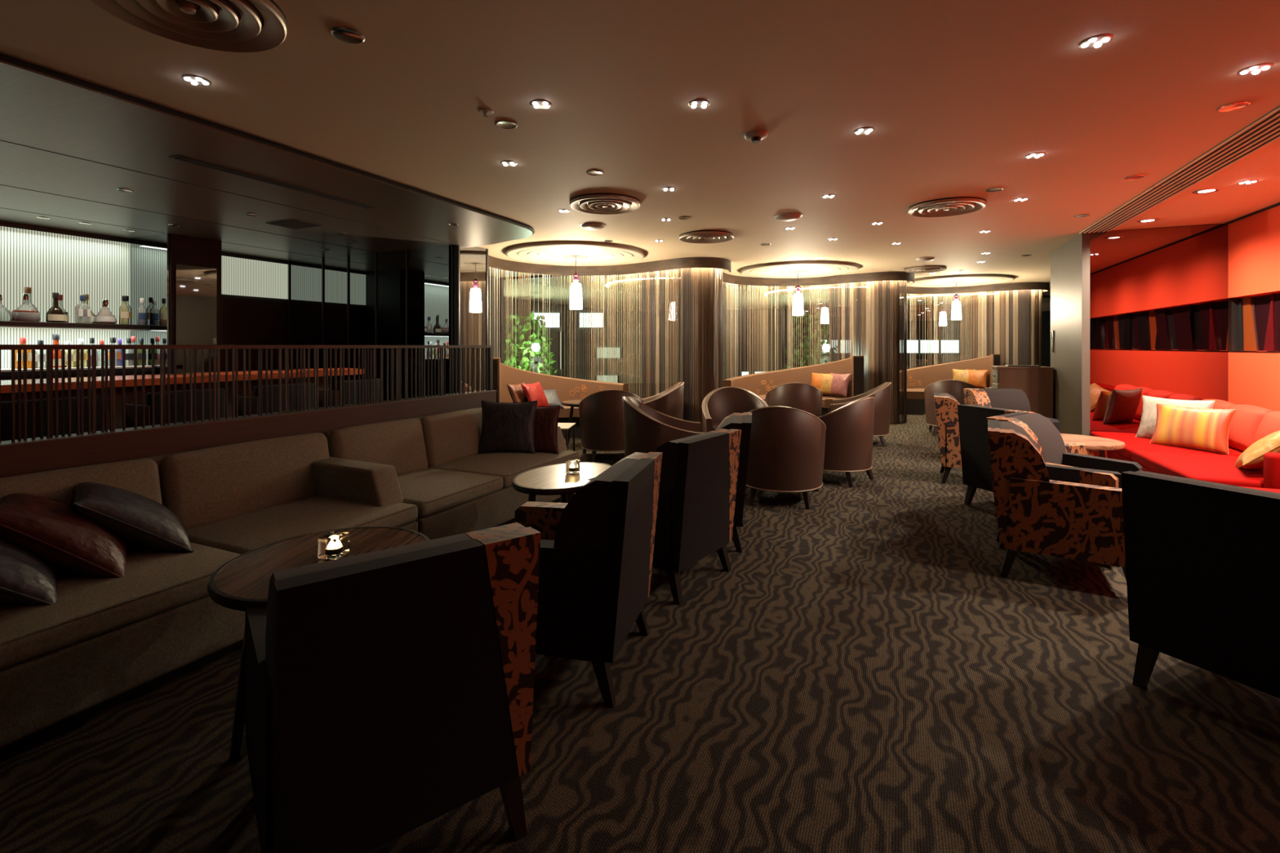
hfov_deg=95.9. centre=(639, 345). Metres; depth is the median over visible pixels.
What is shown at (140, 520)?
throw pillow
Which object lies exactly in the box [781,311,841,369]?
street tree
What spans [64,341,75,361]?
liquor bottle
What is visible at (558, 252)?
ceiling light
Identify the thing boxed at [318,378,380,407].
bar stool
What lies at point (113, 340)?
liquor bottle
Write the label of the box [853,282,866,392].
wall
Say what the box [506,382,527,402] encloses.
throw pillow
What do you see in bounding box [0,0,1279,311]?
ceiling
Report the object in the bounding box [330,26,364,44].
recessed light
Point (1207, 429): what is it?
throw pillow
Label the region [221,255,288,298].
panel
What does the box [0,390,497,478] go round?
wall
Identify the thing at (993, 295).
curtain
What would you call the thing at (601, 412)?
barrel chair
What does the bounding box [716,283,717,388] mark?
wall
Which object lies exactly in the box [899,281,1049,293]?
curtain valance
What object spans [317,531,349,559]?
candle holder
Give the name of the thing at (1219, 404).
cushion
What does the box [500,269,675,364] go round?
window
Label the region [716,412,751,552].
armchair
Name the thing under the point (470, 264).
mirror
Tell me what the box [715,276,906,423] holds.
curtain
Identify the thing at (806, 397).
barrel chair
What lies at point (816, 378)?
throw pillow
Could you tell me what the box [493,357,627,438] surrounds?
banquette
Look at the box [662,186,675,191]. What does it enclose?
recessed light
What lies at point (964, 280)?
ceiling light
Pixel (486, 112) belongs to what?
sprinkler head
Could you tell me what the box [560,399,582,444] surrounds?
cocktail table
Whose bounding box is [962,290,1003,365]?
wall
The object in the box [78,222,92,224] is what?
recessed light
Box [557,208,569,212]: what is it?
recessed light
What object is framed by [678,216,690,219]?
recessed light
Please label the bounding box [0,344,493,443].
railing
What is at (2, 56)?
trim
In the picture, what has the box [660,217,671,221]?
recessed light
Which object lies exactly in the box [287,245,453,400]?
wall
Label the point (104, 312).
liquor bottle
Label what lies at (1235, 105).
recessed light
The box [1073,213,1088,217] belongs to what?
recessed light
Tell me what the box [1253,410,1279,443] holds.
cushion
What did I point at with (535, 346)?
street light
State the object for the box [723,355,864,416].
banquette
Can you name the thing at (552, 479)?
cocktail table
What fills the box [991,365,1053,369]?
countertop
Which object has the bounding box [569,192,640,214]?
ceiling vent
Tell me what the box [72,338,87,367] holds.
liquor bottle
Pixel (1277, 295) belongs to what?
art
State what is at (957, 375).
throw pillow
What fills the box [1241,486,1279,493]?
cocktail table
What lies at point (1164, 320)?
wall
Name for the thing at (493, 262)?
curtain valance
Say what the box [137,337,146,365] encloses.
liquor bottle
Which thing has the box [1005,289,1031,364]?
pillar
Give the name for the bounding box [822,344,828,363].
street light
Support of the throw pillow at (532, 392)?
on the banquette at (566, 388)
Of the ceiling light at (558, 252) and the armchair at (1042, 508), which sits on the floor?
the armchair at (1042, 508)
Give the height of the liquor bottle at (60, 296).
0.282 m
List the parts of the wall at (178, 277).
panel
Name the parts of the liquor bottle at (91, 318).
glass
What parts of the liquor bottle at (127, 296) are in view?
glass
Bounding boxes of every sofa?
[0,432,417,757]
[320,407,578,540]
[1089,399,1279,488]
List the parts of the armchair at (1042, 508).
panel, leg, backrest, floral backrest, armrest, armrest, leg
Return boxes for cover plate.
[579,222,606,230]
[773,212,803,221]
[914,257,936,262]
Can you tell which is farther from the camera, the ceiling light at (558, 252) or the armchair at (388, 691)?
the ceiling light at (558, 252)
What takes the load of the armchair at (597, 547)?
on the floor
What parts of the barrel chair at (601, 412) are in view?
leg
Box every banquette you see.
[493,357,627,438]
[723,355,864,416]
[899,354,999,415]
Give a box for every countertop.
[0,364,155,380]
[0,368,364,430]
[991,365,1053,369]
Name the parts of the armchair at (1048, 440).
panel, floral backrest, backrest, armrest, armrest, leg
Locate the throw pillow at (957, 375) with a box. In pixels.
[951,368,975,382]
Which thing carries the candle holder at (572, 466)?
on the cocktail table at (552, 479)
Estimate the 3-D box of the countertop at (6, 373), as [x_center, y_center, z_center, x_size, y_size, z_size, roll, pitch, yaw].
[-6.026,0.755,4.838,0.522,1.090,3.090,0,0,24]
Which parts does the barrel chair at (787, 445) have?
leg, leg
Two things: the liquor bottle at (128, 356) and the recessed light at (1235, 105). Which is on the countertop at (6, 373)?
the liquor bottle at (128, 356)
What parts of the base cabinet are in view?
drawer, drawer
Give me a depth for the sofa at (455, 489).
4.00 m
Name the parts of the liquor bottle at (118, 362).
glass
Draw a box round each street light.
[531,342,540,373]
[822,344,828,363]
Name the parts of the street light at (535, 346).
lamp globe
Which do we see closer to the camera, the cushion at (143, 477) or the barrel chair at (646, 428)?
the cushion at (143, 477)
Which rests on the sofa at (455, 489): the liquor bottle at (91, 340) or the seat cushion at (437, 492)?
the seat cushion at (437, 492)
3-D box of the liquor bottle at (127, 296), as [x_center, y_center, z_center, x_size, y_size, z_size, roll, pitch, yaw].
[-5.500,-0.381,6.180,0.085,0.312,0.083,0,0,24]
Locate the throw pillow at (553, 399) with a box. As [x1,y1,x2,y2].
[543,389,564,408]
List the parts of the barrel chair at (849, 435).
leg, leg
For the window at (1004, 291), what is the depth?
11.89 m
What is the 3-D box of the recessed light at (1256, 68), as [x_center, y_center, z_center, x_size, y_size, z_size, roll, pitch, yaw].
[2.708,-1.214,2.541,0.112,0.011,0.112,0,0,0]
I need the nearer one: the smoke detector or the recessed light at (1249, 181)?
the smoke detector
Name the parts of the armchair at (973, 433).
leg, panel, backrest, armrest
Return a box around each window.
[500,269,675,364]
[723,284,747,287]
[728,301,1050,377]
[1004,290,1004,365]
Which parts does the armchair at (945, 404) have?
panel, leg, leg, floral backrest, backrest, armrest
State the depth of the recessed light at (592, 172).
4.05 m
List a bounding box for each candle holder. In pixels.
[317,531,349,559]
[565,459,579,473]
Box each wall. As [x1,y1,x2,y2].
[0,220,287,372]
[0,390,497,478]
[128,233,221,374]
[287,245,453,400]
[488,275,498,357]
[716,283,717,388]
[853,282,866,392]
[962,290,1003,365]
[1089,223,1240,433]
[1224,202,1279,411]
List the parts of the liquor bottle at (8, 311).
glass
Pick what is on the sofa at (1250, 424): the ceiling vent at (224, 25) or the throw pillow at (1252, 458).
the throw pillow at (1252, 458)
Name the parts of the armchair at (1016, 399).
floral backrest, panel, backrest, armrest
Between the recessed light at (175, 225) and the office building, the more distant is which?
the office building
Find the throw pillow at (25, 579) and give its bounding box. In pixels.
[0,539,57,605]
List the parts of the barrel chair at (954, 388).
leg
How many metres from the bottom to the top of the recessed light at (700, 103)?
0.011 m
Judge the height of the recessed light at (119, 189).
0.006 m
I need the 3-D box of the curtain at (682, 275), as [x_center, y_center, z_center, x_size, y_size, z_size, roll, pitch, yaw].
[-0.599,0.074,8.342,3.490,2.428,1.358,0,0,-14]
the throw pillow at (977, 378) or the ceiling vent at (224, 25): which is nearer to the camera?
the ceiling vent at (224, 25)
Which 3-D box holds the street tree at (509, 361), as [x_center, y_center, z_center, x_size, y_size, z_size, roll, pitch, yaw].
[-2.899,3.226,14.298,2.155,8.157,2.092,0,0,24]
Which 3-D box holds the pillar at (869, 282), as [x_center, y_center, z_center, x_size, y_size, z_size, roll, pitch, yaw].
[4.188,0.040,9.925,0.500,2.520,0.500,0,0,24]
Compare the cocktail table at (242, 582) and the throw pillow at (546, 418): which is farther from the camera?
the throw pillow at (546, 418)
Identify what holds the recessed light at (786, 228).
in the ceiling
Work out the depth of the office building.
20.13 m
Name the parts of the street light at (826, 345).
lamp globe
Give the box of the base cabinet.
[991,365,1053,418]
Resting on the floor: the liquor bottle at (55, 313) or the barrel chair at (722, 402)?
the barrel chair at (722, 402)
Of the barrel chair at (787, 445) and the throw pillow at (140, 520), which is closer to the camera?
the throw pillow at (140, 520)
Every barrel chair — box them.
[578,389,644,462]
[622,396,703,457]
[641,382,684,419]
[702,386,768,432]
[745,405,826,509]
[764,382,822,417]
[817,396,875,487]
[830,382,891,446]
[924,379,977,435]
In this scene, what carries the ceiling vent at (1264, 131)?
in the ceiling
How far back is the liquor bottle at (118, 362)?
6.00 m
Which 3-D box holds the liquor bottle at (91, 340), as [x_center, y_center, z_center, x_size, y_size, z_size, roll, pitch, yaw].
[-5.500,0.063,5.791,0.078,0.294,0.078,0,0,24]
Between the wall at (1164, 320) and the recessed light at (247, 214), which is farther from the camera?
the wall at (1164, 320)
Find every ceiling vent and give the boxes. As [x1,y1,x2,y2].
[90,0,287,52]
[168,154,376,208]
[266,218,324,229]
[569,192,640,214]
[679,230,733,243]
[904,265,946,272]
[908,196,986,217]
[1078,106,1279,233]
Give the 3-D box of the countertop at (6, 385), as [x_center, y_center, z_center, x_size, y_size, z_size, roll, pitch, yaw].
[-4.506,0.770,3.075,0.700,1.060,6.920,0,0,24]
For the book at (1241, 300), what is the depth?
5.64 m
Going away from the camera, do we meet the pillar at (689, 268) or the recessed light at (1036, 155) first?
the recessed light at (1036, 155)
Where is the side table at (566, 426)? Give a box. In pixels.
[557,422,575,451]
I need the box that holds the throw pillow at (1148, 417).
[1135,395,1215,439]
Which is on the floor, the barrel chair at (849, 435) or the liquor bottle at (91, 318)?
the barrel chair at (849, 435)
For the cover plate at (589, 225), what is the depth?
5.76 m
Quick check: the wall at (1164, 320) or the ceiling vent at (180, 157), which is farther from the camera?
the wall at (1164, 320)
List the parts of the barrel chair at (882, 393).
leg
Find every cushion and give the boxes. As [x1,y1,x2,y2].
[0,458,162,544]
[0,542,240,671]
[160,432,329,530]
[185,497,417,554]
[328,418,427,474]
[396,467,502,517]
[421,407,482,467]
[428,450,578,488]
[1089,431,1243,460]
[1131,449,1263,488]
[1201,399,1235,408]
[1227,404,1273,451]
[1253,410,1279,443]
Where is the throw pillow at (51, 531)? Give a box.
[0,493,130,577]
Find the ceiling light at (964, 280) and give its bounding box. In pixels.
[902,274,1014,287]
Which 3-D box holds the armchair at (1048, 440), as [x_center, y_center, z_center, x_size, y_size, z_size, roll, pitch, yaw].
[2.770,0.891,3.786,0.600,0.818,0.693,0,0,-38]
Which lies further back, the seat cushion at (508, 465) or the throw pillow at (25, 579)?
the seat cushion at (508, 465)
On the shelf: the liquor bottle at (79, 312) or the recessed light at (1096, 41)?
the liquor bottle at (79, 312)
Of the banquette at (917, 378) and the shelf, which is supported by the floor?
the banquette at (917, 378)
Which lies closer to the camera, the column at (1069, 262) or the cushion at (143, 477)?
the cushion at (143, 477)
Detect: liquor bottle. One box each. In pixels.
[0,294,11,320]
[9,293,40,321]
[14,337,31,368]
[18,287,39,313]
[35,340,46,368]
[44,333,67,368]
[45,292,66,322]
[57,294,69,322]
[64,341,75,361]
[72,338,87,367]
[75,294,90,323]
[80,293,95,323]
[86,337,97,367]
[93,299,115,324]
[94,305,116,324]
[97,340,103,366]
[107,337,120,366]
[115,338,122,366]
[119,295,129,324]
[121,295,132,324]
[125,337,133,359]
[128,336,135,365]
[137,297,146,324]
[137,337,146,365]
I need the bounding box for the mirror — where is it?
[448,244,488,393]
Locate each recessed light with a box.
[35,216,50,218]
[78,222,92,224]
[116,188,133,191]
[168,224,180,226]
[181,74,211,85]
[244,213,257,216]
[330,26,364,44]
[448,222,457,225]
[495,120,517,128]
[500,160,517,165]
[529,98,551,108]
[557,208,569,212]
[586,169,603,175]
[602,240,613,242]
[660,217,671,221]
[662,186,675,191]
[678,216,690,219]
[688,98,710,108]
[760,243,770,245]
[784,226,795,229]
[822,194,835,198]
[853,126,875,134]
[871,222,883,224]
[978,230,991,232]
[986,186,1004,191]
[1013,197,1028,200]
[1024,151,1045,158]
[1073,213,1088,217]
[1077,33,1113,48]
[1124,173,1146,179]
[1136,217,1159,222]
[1191,187,1221,194]
[1216,101,1250,111]
[1236,62,1273,75]
[1236,179,1258,184]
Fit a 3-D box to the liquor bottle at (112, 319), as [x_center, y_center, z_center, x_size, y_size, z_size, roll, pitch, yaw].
[-5.488,-0.350,5.917,0.170,0.251,0.170,0,0,24]
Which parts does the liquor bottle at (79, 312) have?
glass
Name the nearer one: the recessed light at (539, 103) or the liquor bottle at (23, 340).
the recessed light at (539, 103)
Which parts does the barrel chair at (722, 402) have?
seat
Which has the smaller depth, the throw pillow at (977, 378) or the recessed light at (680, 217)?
the recessed light at (680, 217)
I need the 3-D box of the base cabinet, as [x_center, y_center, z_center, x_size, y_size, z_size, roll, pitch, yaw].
[5.020,0.770,7.606,0.621,1.000,0.480,0,0,24]
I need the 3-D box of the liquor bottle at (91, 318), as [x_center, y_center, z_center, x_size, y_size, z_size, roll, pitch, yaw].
[-5.640,-0.375,5.870,0.142,0.300,0.141,0,0,24]
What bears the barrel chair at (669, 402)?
on the floor
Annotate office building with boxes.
[503,297,725,382]
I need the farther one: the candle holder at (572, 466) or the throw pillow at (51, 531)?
the candle holder at (572, 466)
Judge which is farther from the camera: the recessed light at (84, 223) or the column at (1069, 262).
the column at (1069, 262)
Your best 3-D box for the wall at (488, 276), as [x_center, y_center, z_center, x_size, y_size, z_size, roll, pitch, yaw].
[-3.174,0.040,9.044,0.200,2.520,2.900,0,0,24]
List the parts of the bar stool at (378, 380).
panel, backrest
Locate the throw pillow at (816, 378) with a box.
[811,372,831,389]
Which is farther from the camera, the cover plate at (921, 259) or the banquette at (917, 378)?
the banquette at (917, 378)
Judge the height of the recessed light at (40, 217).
0.006 m
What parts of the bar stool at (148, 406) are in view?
panel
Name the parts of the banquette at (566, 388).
panel, backrest, seat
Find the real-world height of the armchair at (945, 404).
0.818 m
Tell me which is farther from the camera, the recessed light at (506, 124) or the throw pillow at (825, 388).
the throw pillow at (825, 388)
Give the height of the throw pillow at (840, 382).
0.378 m
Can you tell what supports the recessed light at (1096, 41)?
in the ceiling
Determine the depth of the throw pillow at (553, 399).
8.07 m
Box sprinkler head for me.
[478,108,493,116]
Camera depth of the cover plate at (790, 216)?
5.34 m
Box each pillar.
[688,267,708,431]
[868,280,898,423]
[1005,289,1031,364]
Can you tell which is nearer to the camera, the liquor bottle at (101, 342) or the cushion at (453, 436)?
the cushion at (453, 436)
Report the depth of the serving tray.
7.53 m
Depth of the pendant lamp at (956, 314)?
10.64 m
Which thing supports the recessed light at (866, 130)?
in the ceiling
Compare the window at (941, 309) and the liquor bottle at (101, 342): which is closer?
the liquor bottle at (101, 342)
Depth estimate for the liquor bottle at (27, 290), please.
5.50 m
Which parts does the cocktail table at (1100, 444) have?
leg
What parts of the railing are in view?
handrail, post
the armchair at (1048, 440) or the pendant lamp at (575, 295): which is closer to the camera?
the armchair at (1048, 440)
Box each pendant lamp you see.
[569,255,582,309]
[792,270,803,315]
[951,281,961,319]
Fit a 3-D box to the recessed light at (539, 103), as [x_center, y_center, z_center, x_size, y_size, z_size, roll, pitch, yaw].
[-0.499,-1.214,2.906,0.112,0.011,0.112,0,0,0]
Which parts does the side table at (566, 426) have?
leg, leg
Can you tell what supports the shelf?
attached to the panel at (70, 266)
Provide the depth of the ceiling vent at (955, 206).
4.95 m
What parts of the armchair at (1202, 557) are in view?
leg, backrest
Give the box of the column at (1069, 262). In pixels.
[1050,232,1089,435]
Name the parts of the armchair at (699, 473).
armrest, leg, backrest, panel, floral backrest, leg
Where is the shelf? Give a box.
[0,320,150,330]
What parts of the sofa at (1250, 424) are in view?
armrest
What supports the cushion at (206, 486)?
on the sofa at (104, 642)
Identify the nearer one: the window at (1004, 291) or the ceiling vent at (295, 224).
the ceiling vent at (295, 224)
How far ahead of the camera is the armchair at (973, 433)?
4.58 m
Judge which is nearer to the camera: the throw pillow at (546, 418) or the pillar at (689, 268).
the throw pillow at (546, 418)
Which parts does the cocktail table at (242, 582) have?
leg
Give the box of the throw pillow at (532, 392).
[520,382,549,406]
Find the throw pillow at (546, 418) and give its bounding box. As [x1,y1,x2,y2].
[533,404,560,453]
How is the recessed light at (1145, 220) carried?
in the ceiling
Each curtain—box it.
[489,266,722,432]
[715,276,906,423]
[906,289,1041,368]
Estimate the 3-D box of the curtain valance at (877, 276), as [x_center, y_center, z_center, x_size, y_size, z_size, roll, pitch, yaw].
[2.918,-1.147,9.894,3.498,0.145,1.162,0,0,-6]
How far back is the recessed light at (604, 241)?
6.70 m
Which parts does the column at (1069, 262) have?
pull handle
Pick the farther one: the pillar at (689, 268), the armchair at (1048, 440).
the pillar at (689, 268)
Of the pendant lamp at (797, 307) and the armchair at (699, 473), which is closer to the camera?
the armchair at (699, 473)
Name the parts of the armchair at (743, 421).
floral backrest, backrest, leg, panel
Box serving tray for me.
[1004,364,1040,367]
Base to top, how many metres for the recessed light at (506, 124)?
0.007 m
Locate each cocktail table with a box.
[207,526,430,761]
[511,462,612,502]
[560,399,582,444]
[1060,433,1125,457]
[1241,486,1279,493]
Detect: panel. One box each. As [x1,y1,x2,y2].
[0,226,129,368]
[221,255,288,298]
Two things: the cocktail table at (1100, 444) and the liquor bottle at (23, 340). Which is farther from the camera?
the liquor bottle at (23, 340)
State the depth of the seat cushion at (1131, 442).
5.19 m
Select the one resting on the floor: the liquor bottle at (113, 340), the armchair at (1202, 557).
the armchair at (1202, 557)
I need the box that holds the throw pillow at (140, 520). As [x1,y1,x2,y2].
[72,481,193,552]
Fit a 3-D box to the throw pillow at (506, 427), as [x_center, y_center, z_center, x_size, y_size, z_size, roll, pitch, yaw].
[-1.100,0.675,4.803,0.479,0.434,0.184,0,0,2]
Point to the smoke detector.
(755, 135)
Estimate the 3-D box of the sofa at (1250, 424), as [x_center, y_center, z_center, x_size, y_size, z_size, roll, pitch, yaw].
[4.789,0.907,4.783,1.120,0.787,2.510,0,0,24]
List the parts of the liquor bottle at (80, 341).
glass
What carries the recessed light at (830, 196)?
in the ceiling
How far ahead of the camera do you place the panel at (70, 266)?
5.81 m
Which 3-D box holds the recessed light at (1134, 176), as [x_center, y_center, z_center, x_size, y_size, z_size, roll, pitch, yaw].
[3.566,-1.216,4.158,0.120,0.007,0.120,0,0,24]
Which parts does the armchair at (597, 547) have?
armrest, armrest, backrest, leg, panel, floral backrest, leg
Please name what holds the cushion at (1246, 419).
on the sofa at (1250, 424)
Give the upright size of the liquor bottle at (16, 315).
0.262 m
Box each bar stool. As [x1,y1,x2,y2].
[125,388,225,427]
[238,382,313,416]
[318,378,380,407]
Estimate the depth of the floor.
1.97 m
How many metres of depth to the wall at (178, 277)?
6.23 m
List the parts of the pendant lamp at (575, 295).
lamp shade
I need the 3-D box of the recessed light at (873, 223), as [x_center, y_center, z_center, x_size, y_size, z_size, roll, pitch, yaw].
[2.353,-1.214,5.722,0.112,0.011,0.112,0,0,0]
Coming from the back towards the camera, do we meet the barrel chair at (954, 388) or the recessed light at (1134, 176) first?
the barrel chair at (954, 388)
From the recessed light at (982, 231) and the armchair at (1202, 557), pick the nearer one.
the armchair at (1202, 557)
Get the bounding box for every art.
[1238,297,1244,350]
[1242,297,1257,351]
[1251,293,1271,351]
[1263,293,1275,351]
[1274,293,1279,351]
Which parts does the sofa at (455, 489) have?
frame, armrest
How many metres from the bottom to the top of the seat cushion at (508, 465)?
0.151 m
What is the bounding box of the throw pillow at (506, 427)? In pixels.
[478,400,537,453]
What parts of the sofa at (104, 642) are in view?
frame, armrest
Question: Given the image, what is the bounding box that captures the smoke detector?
[743,129,768,142]
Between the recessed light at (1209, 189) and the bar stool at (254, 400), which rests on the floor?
the bar stool at (254, 400)
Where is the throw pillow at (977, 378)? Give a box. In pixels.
[965,368,988,388]
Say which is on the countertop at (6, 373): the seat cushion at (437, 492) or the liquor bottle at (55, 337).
the liquor bottle at (55, 337)
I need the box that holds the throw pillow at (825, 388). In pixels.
[819,373,839,395]
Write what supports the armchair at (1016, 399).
on the floor
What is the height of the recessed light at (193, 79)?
0.011 m
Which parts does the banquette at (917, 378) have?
seat, backrest, panel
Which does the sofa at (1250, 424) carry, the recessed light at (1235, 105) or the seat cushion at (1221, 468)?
the seat cushion at (1221, 468)
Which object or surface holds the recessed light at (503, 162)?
in the ceiling
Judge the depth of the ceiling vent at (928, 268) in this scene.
8.96 m
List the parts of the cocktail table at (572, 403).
leg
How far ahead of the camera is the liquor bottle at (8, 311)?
5.29 m
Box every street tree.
[503,311,557,375]
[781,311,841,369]
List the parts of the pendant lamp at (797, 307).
lamp shade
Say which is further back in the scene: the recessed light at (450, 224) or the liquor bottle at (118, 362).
the liquor bottle at (118, 362)
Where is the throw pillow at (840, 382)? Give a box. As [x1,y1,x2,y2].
[826,372,851,396]
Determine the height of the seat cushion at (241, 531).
0.151 m
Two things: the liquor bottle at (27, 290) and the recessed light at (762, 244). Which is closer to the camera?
the liquor bottle at (27, 290)
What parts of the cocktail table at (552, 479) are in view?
leg, leg, leg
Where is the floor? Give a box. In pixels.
[0,382,1279,852]
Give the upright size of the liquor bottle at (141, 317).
0.285 m
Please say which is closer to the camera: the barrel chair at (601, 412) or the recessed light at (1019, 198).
the recessed light at (1019, 198)
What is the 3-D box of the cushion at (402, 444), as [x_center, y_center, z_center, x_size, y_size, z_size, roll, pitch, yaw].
[-1.816,0.744,3.991,0.263,0.426,0.749,0,0,24]
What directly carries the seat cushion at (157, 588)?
on the sofa at (104, 642)
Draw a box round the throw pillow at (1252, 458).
[1235,430,1279,470]
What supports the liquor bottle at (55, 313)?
on the shelf
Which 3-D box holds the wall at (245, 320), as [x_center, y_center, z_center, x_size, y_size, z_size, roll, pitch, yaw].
[-6.649,0.040,4.356,0.200,2.520,8.500,0,0,24]
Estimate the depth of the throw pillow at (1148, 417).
5.48 m
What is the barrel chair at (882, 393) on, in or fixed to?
on the floor
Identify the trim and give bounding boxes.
[0,53,534,236]
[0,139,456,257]
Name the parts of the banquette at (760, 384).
backrest, seat, panel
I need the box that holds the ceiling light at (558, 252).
[505,240,644,266]
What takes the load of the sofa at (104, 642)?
on the floor
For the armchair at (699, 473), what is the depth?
2.96 m
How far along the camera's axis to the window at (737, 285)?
11.37 m
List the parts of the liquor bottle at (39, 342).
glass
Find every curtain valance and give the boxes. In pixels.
[488,255,730,275]
[716,269,914,286]
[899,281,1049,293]
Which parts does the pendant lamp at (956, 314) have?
lamp shade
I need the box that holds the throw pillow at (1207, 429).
[1149,403,1235,454]
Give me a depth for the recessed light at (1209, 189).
4.51 m
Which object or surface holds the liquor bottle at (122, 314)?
on the shelf
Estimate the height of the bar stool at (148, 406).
1.001 m
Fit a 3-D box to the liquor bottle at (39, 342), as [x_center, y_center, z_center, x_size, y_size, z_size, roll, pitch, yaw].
[-5.648,0.078,5.441,0.094,0.264,0.094,0,0,-21]
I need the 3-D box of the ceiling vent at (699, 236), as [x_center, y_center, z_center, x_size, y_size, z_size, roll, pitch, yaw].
[0.733,-1.200,6.371,0.600,0.040,0.600,0,0,24]
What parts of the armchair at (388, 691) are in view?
armrest, backrest, floral backrest, leg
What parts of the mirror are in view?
mirror panel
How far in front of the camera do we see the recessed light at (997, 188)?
4.49 m
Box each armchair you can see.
[244,522,541,852]
[515,452,662,707]
[586,428,741,605]
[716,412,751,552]
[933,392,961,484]
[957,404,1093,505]
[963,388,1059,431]
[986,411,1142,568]
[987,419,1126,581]
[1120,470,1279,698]
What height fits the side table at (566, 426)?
0.512 m
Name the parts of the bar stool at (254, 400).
panel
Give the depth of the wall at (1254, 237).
5.32 m

